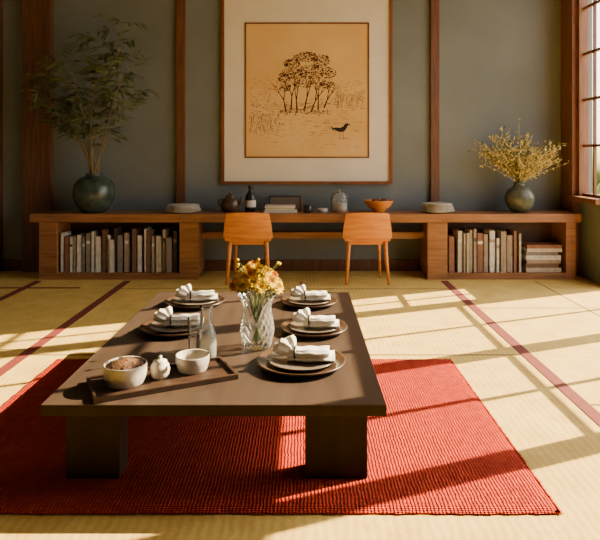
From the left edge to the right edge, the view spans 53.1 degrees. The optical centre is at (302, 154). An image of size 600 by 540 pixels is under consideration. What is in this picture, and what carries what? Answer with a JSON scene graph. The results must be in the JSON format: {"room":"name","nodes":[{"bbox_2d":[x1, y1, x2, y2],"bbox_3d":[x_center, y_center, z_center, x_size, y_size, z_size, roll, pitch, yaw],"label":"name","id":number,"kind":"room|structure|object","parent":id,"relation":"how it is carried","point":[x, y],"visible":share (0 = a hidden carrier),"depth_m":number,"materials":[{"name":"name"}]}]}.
{"room":"japanese dining room","nodes":[
{"label":"japanese dining room","id":0,"kind":"room"},
{"bbox_2d":[3,0,560,258],"bbox_3d":[-0.220,-0.625,6.575,6.460,3.750,0.150,0,0,0],"label":"wall","id":1,"kind":"structure","parent":0,"point":[500,60],"depth_m":6.50,"materials":[{"name":"paint"}]},
{"bbox_2d":[22,0,53,271],"bbox_3d":[-2.850,-0.625,6.455,0.300,3.750,0.090,0,0,0],"label":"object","id":2,"kind":"structure","parent":1,"relation":"attached to","point":[37,15],"depth_m":6.41,"materials":[{"name":"brown wood"}]},
{"bbox_2d":[176,0,185,202],"bbox_3d":[-1.317,-0.625,6.478,0.095,3.750,0.045,0,0,0],"label":"trim","id":3,"kind":"structure","parent":1,"relation":"attached to","point":[180,4],"depth_m":6.46,"materials":[{"name":"brown wood"}]},
{"bbox_2d":[2,259,421,270],"bbox_3d":[-0.938,1.190,6.487,4.625,0.120,0.025,0,0,0],"label":"baseboard","id":4,"kind":"structure","parent":1,"relation":"attached to","point":[7,264],"depth_m":6.47,"materials":[{"name":"brown wood"}]},
{"bbox_2d":[221,0,392,183],"bbox_3d":[0.043,-0.728,6.478,1.842,2.084,0.040,0,0,0],"label":"landscape painting","id":5,"kind":"object","parent":1,"relation":"attached to","point":[307,85],"visible":1,"depth_m":6.48,"materials":[{"name":"beige paper"}]},
{"bbox_2d":[430,0,439,201],"bbox_3d":[1.423,-0.625,6.478,0.095,3.750,0.045,0,0,0],"label":"trim","id":6,"kind":"structure","parent":1,"relation":"attached to","point":[434,4],"depth_m":6.46,"materials":[{"name":"brown wood"}]},
{"bbox_2d":[0,271,599,539],"bbox_3d":[-0.220,1.310,2.650,6.460,0.120,8.000,0,0,0],"label":"floor","id":7,"kind":"structure","parent":0,"point":[413,314],"depth_m":3.60,"materials":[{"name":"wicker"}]},
{"bbox_2d":[223,212,272,284],"bbox_3d":[-0.530,0.901,5.925,0.480,0.701,0.414,0,0,0],"label":"wooden chair","id":8,"kind":"object","parent":7,"relation":"on","point":[247,228],"visible":0.94,"depth_m":5.75,"materials":[{"name":"brown wood"}]},
{"bbox_2d":[0,359,563,513],"bbox_3d":[-0.298,1.243,2.872,2.411,0.014,1.585,0,0,0],"label":"area rug","id":9,"kind":"object","parent":7,"relation":"on","point":[437,448],"visible":0.64,"depth_m":2.40,"materials":[{"name":"fabric"}]},
{"bbox_2d":[40,292,386,477],"bbox_3d":[-0.326,1.073,3.084,1.262,0.326,1.801,0,0,0],"label":"dining table","id":10,"kind":"object","parent":9,"relation":"on","point":[336,405],"visible":0.7,"depth_m":2.29,"materials":[{"name":"brown wood"}]},
{"bbox_2d":[86,356,238,403],"bbox_3d":[-0.565,0.898,2.420,0.560,0.022,0.240,0,0,-26],"label":"wooden serving tray","id":11,"kind":"object","parent":10,"relation":"on","point":[218,369],"visible":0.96,"depth_m":2.37,"materials":[{"name":"brown wood"}]},
{"bbox_2d":[103,356,146,389],"bbox_3d":[-0.700,0.850,2.365,0.166,0.099,0.166,0,0,0],"label":"stoneware bowl","id":12,"kind":"object","parent":11,"relation":"on","point":[124,372],"visible":1,"depth_m":2.31,"materials":[{"name":"white ceramic"}]},
{"bbox_2d":[150,355,169,379],"bbox_3d":[-0.576,0.854,2.425,0.084,0.090,0.090,0,0,0],"label":"teapot","id":13,"kind":"object","parent":11,"relation":"on","point":[160,368],"visible":1,"depth_m":2.40,"materials":[{"name":"beige ceramic"}]},
{"bbox_2d":[175,349,208,374],"bbox_3d":[-0.462,0.866,2.510,0.140,0.066,0.140,0,0,0],"label":"stoneware bowl","id":14,"kind":"object","parent":11,"relation":"on","point":[189,361],"visible":1,"depth_m":2.47,"materials":[{"name":"white ceramic"}]},
{"bbox_2d":[139,316,210,337],"bbox_3d":[-0.660,0.895,3.120,0.370,0.029,0.370,0,0,0],"label":"charger plate","id":15,"kind":"object","parent":10,"relation":"on","point":[143,327],"visible":0.49,"depth_m":3.04,"materials":[{"name":"brown wood"}]},
{"bbox_2d":[148,321,198,332],"bbox_3d":[-0.660,0.888,3.120,0.281,0.019,0.281,0,0,0],"label":"ceramic plate","id":16,"kind":"object","parent":15,"relation":"on","point":[156,326],"visible":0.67,"depth_m":3.08,"materials":[{"name":"grey ceramic"}]},
{"bbox_2d":[153,306,203,326],"bbox_3d":[-0.647,0.840,3.134,0.263,0.106,0.126,0,0,0],"label":"folded napkin","id":17,"kind":"object","parent":16,"relation":"on","point":[165,315],"visible":0.97,"depth_m":3.09,"materials":[{"name":"fabric"}]},
{"bbox_2d":[187,316,200,348],"bbox_3d":[-0.505,0.835,2.800,0.068,0.150,0.068,0,0,0],"label":"drinking glass","id":18,"kind":"object","parent":10,"relation":"on","point":[188,318],"visible":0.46,"depth_m":2.81,"materials":[{"name":"clear glass"}]},
{"bbox_2d":[164,294,224,309],"bbox_3d":[-0.660,0.895,3.660,0.370,0.029,0.370,0,0,0],"label":"charger plate","id":19,"kind":"object","parent":10,"relation":"on","point":[167,301],"visible":0.48,"depth_m":3.58,"materials":[{"name":"brown ceramic"}]},
{"bbox_2d":[171,297,216,305],"bbox_3d":[-0.660,0.888,3.660,0.281,0.019,0.281,0,0,0],"label":"ceramic plate","id":20,"kind":"object","parent":19,"relation":"on","point":[181,301],"visible":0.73,"depth_m":3.62,"materials":[{"name":"grey ceramic"}]},
{"bbox_2d":[175,284,217,301],"bbox_3d":[-0.650,0.840,3.662,0.258,0.106,0.126,0,0,-9],"label":"folded napkin","id":21,"kind":"object","parent":20,"relation":"on","point":[186,292],"visible":1,"depth_m":3.63,"materials":[{"name":"fabric"}]},
{"bbox_2d":[196,305,216,357],"bbox_3d":[-0.435,0.795,2.700,0.092,0.229,0.092,0,0,0],"label":"glass carafe","id":22,"kind":"object","parent":10,"relation":"on","point":[198,340],"visible":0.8,"depth_m":2.72,"materials":[{"name":"glass"}]},
{"bbox_2d":[238,291,275,350],"bbox_3d":[-0.218,0.784,2.840,0.175,0.250,0.175,0,0,0],"label":"glass vase","id":23,"kind":"object","parent":10,"relation":"on","point":[249,346],"visible":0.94,"depth_m":2.87,"materials":[{"name":"clear glass"}]},
{"bbox_2d":[229,258,284,341],"bbox_3d":[-0.219,0.688,2.845,0.264,0.385,0.246,0,0,0],"label":"flower bouquet","id":24,"kind":"object","parent":23,"relation":"in","point":[258,277],"visible":1,"depth_m":2.80,"materials":[{"name":"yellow plant"}]},
{"bbox_2d":[256,344,345,376],"bbox_3d":[-0.009,0.895,2.600,0.390,0.029,0.390,0,0,0],"label":"charger plate","id":25,"kind":"object","parent":10,"relation":"on","point":[261,360],"visible":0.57,"depth_m":2.52,"materials":[{"name":"brown wood"}]},
{"bbox_2d":[267,352,332,370],"bbox_3d":[-0.009,0.888,2.600,0.296,0.019,0.296,0,0,0],"label":"ceramic plate","id":26,"kind":"object","parent":25,"relation":"on","point":[280,361],"visible":0.54,"depth_m":2.55,"materials":[{"name":"grey ceramic"}]},
{"bbox_2d":[273,335,334,362],"bbox_3d":[0.004,0.838,2.593,0.274,0.110,0.133,0,0,0],"label":"folded napkin","id":27,"kind":"object","parent":26,"relation":"on","point":[287,346],"visible":1,"depth_m":2.57,"materials":[{"name":"fabric"}]},
{"bbox_2d":[280,295,336,308],"bbox_3d":[0.035,0.895,3.660,0.350,0.029,0.350,0,0,0],"label":"charger plate","id":28,"kind":"object","parent":10,"relation":"on","point":[283,300],"visible":0.48,"depth_m":3.58,"materials":[{"name":"brown ceramic"}]},
{"bbox_2d":[287,296,328,304],"bbox_3d":[0.035,0.888,3.660,0.266,0.019,0.266,0,0,0],"label":"ceramic plate","id":29,"kind":"object","parent":28,"relation":"on","point":[295,300],"visible":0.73,"depth_m":3.62,"materials":[{"name":"grey ceramic"}]},
{"bbox_2d":[290,284,330,301],"bbox_3d":[0.045,0.841,3.664,0.246,0.102,0.120,0,0,0],"label":"folded napkin","id":30,"kind":"object","parent":29,"relation":"on","point":[300,291],"visible":1,"depth_m":3.63,"materials":[{"name":"fabric"}]},
{"bbox_2d":[280,319,347,337],"bbox_3d":[0.055,0.895,3.100,0.350,0.029,0.350,0,0,0],"label":"charger plate","id":31,"kind":"object","parent":10,"relation":"on","point":[343,326],"visible":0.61,"depth_m":3.02,"materials":[{"name":"brown wood"}]},
{"bbox_2d":[288,321,337,332],"bbox_3d":[0.055,0.888,3.100,0.266,0.019,0.266,0,0,0],"label":"ceramic plate","id":32,"kind":"object","parent":31,"relation":"on","point":[295,326],"visible":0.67,"depth_m":3.06,"materials":[{"name":"grey ceramic"}]},
{"bbox_2d":[292,307,338,328],"bbox_3d":[0.066,0.841,3.093,0.246,0.102,0.119,0,0,0],"label":"folded napkin","id":33,"kind":"object","parent":32,"relation":"on","point":[303,316],"visible":1,"depth_m":3.07,"materials":[{"name":"fabric"}]},
{"bbox_2d":[0,281,599,426],"bbox_3d":[-0.230,1.248,2.380,6.140,0.003,7.140,0,0,0],"label":"trim tatami border","id":34,"kind":"structure","parent":7,"relation":"attached to","point":[590,411],"depth_m":3.89,"materials":[{"name":"fabric"}]},
{"bbox_2d":[30,210,580,279],"bbox_3d":[0.025,0.920,6.200,5.520,0.660,0.400,0,0,0],"label":"sideboard","id":35,"kind":"object","parent":7,"relation":"on","point":[556,226],"visible":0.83,"depth_m":6.02,"materials":[{"name":"brown wood"}]},
{"bbox_2d":[72,174,114,212],"bbox_3d":[-2.160,0.392,6.200,0.424,0.395,0.424,0,0,0],"label":"vase","id":36,"kind":"object","parent":35,"relation":"on","point":[91,193],"visible":0.98,"depth_m":6.05,"materials":[{"name":"ceramic"}]},
{"bbox_2d":[16,13,162,173],"bbox_3d":[-2.185,-0.569,5.998,1.534,1.654,0.892,0,0,0],"label":"branches","id":37,"kind":"object","parent":36,"relation":"in","point":[94,68],"visible":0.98,"depth_m":6.10,"materials":[{"name":"green plant"}]},
{"bbox_2d":[60,226,178,272],"bbox_3d":[-1.861,0.965,6.176,1.179,0.439,0.263,0,0,0],"label":"books","id":38,"kind":"object","parent":35,"relation":"on","point":[134,250],"visible":1,"depth_m":6.06,"materials":[{"name":"paper"}]},
{"bbox_2d":[165,203,200,212],"bbox_3d":[-1.230,0.549,6.170,0.370,0.081,0.370,0,0,0],"label":"plates","id":39,"kind":"object","parent":35,"relation":"on","point":[178,207],"visible":1,"depth_m":6.09,"materials":[{"name":"beige ceramic"}]},
{"bbox_2d":[218,192,242,212],"bbox_3d":[-0.757,0.484,6.194,0.217,0.210,0.204,0,0,-29],"label":"teapot","id":40,"kind":"object","parent":35,"relation":"on","point":[230,203],"visible":1,"depth_m":6.13,"materials":[{"name":"brown ceramic"}]},
{"bbox_2d":[245,185,255,211],"bbox_3d":[-0.545,0.452,6.240,0.112,0.275,0.112,0,0,0],"label":"bottle","id":41,"kind":"object","parent":35,"relation":"on","point":[250,199],"visible":0.99,"depth_m":6.20,"materials":[{"name":"black glass"}]},
{"bbox_2d":[264,204,296,212],"bbox_3d":[-0.230,0.554,6.189,0.340,0.071,0.223,0,0,0],"label":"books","id":42,"kind":"object","parent":35,"relation":"on","point":[269,208],"visible":0.98,"depth_m":6.08,"materials":[{"name":"paper"}]},
{"bbox_2d":[269,195,302,210],"bbox_3d":[-0.180,0.509,6.338,0.360,0.160,0.063,0,0,0],"label":"picture frame","id":43,"kind":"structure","parent":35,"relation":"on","point":[273,199],"depth_m":6.31,"materials":[{"name":"black wood"}]},
{"bbox_2d":[303,205,312,212],"bbox_3d":[0.050,0.552,6.180,0.100,0.075,0.100,0,0,0],"label":"cup","id":44,"kind":"object","parent":35,"relation":"on","point":[306,208],"visible":1,"depth_m":6.14,"materials":[{"name":"ceramic"}]},
{"bbox_2d":[317,208,327,212],"bbox_3d":[0.200,0.567,6.160,0.110,0.045,0.110,0,0,0],"label":"tea cup","id":45,"kind":"object","parent":35,"relation":"on","point":[319,210],"visible":1,"depth_m":6.12,"materials":[{"name":"white ceramic"}]},
{"bbox_2d":[330,188,348,212],"bbox_3d":[0.375,0.467,6.200,0.192,0.245,0.192,0,0,0],"label":"glass storage jar","id":46,"kind":"object","parent":35,"relation":"on","point":[335,207],"visible":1,"depth_m":6.15,"materials":[{"name":"clear glass"}]},
{"bbox_2d":[364,198,393,212],"bbox_3d":[0.780,0.514,6.180,0.310,0.150,0.310,0,0,0],"label":"wooden fruit bowl","id":47,"kind":"object","parent":35,"relation":"on","point":[376,205],"visible":1,"depth_m":6.09,"materials":[{"name":"brown wood"}]},
{"bbox_2d":[420,202,454,212],"bbox_3d":[1.380,0.542,6.170,0.360,0.096,0.360,0,0,0],"label":"plates","id":48,"kind":"object","parent":35,"relation":"on","point":[430,207],"visible":1,"depth_m":6.08,"materials":[{"name":"beige ceramic"}]},
{"bbox_2d":[447,227,520,272],"bbox_3d":[1.839,0.966,6.166,0.739,0.436,0.242,0,0,0],"label":"books","id":49,"kind":"object","parent":35,"relation":"on","point":[469,250],"visible":0.99,"depth_m":6.07,"materials":[{"name":"paper"}]},
{"bbox_2d":[504,182,534,212],"bbox_3d":[2.240,0.433,6.200,0.304,0.312,0.304,0,0,0],"label":"ceramic vase","id":50,"kind":"object","parent":35,"relation":"on","point":[519,198],"visible":0.99,"depth_m":6.10,"materials":[{"name":"ceramic"}]},
{"bbox_2d":[467,119,568,181],"bbox_3d":[2.235,-0.025,6.184,1.076,0.704,0.442,0,0,2],"label":"flower bouquet","id":51,"kind":"object","parent":50,"relation":"in","point":[522,170],"visible":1,"depth_m":6.16,"materials":[{"name":"yellow plant"}]},
{"bbox_2d":[521,242,561,271],"bbox_3d":[2.433,1.047,6.169,0.366,0.274,0.222,0,0,0],"label":"books","id":52,"kind":"object","parent":35,"relation":"on","point":[535,256],"visible":0.86,"depth_m":6.06,"materials":[{"name":"paper"}]},
{"bbox_2d":[342,212,391,284],"bbox_3d":[0.620,0.901,5.925,0.480,0.701,0.414,0,0,0],"label":"wooden chair","id":53,"kind":"object","parent":7,"relation":"on","point":[367,228],"visible":1,"depth_m":5.75,"materials":[{"name":"brown wood"}]},
{"bbox_2d":[579,0,599,284],"bbox_3d":[2.930,-0.625,2.650,0.140,3.750,7.700,0,0,0],"label":"wall","id":54,"kind":"structure","parent":0,"point":[589,226],"depth_m":6.05,"materials":[{"name":"paint"}]},
{"bbox_2d":[561,0,599,275],"bbox_3d":[2.890,-0.550,6.080,0.260,3.600,0.839,0,0,0],"label":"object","id":55,"kind":"structure","parent":54,"relation":"in","point":[575,52],"depth_m":6.21,"materials":[{"name":"brown wood"}]},
{"bbox_3d":[-3.375,-0.625,2.650,0.150,3.750,7.700,0,0,0],"label":"wall","id":56,"kind":"structure","parent":0,"visible":0},
{"bbox_2d":[0,0,2,270],"bbox_3d":[-3.275,-0.625,6.450,0.050,3.750,0.100,0,0,0],"label":"trim","id":57,"kind":"structure","parent":56,"relation":"attached to","point":[1,1],"depth_m":6.47,"materials":[{"name":"brown wood"}]},
{"bbox_3d":[16.730,1.675,10.000,26.540,0.150,40.000,0,0,0],"label":"ground","id":58,"kind":"structure","parent":0,"visible":0},
{"bbox_2d":[592,142,599,194],"bbox_3d":[9.785,0.705,16.070,7.923,2.996,8.628,0,0,0],"label":"hedge","id":59,"kind":"object","parent":58,"relation":"on","point":[598,149],"visible":0.04,"depth_m":14.20,"materials":[{"name":"green plant"}]}
]}

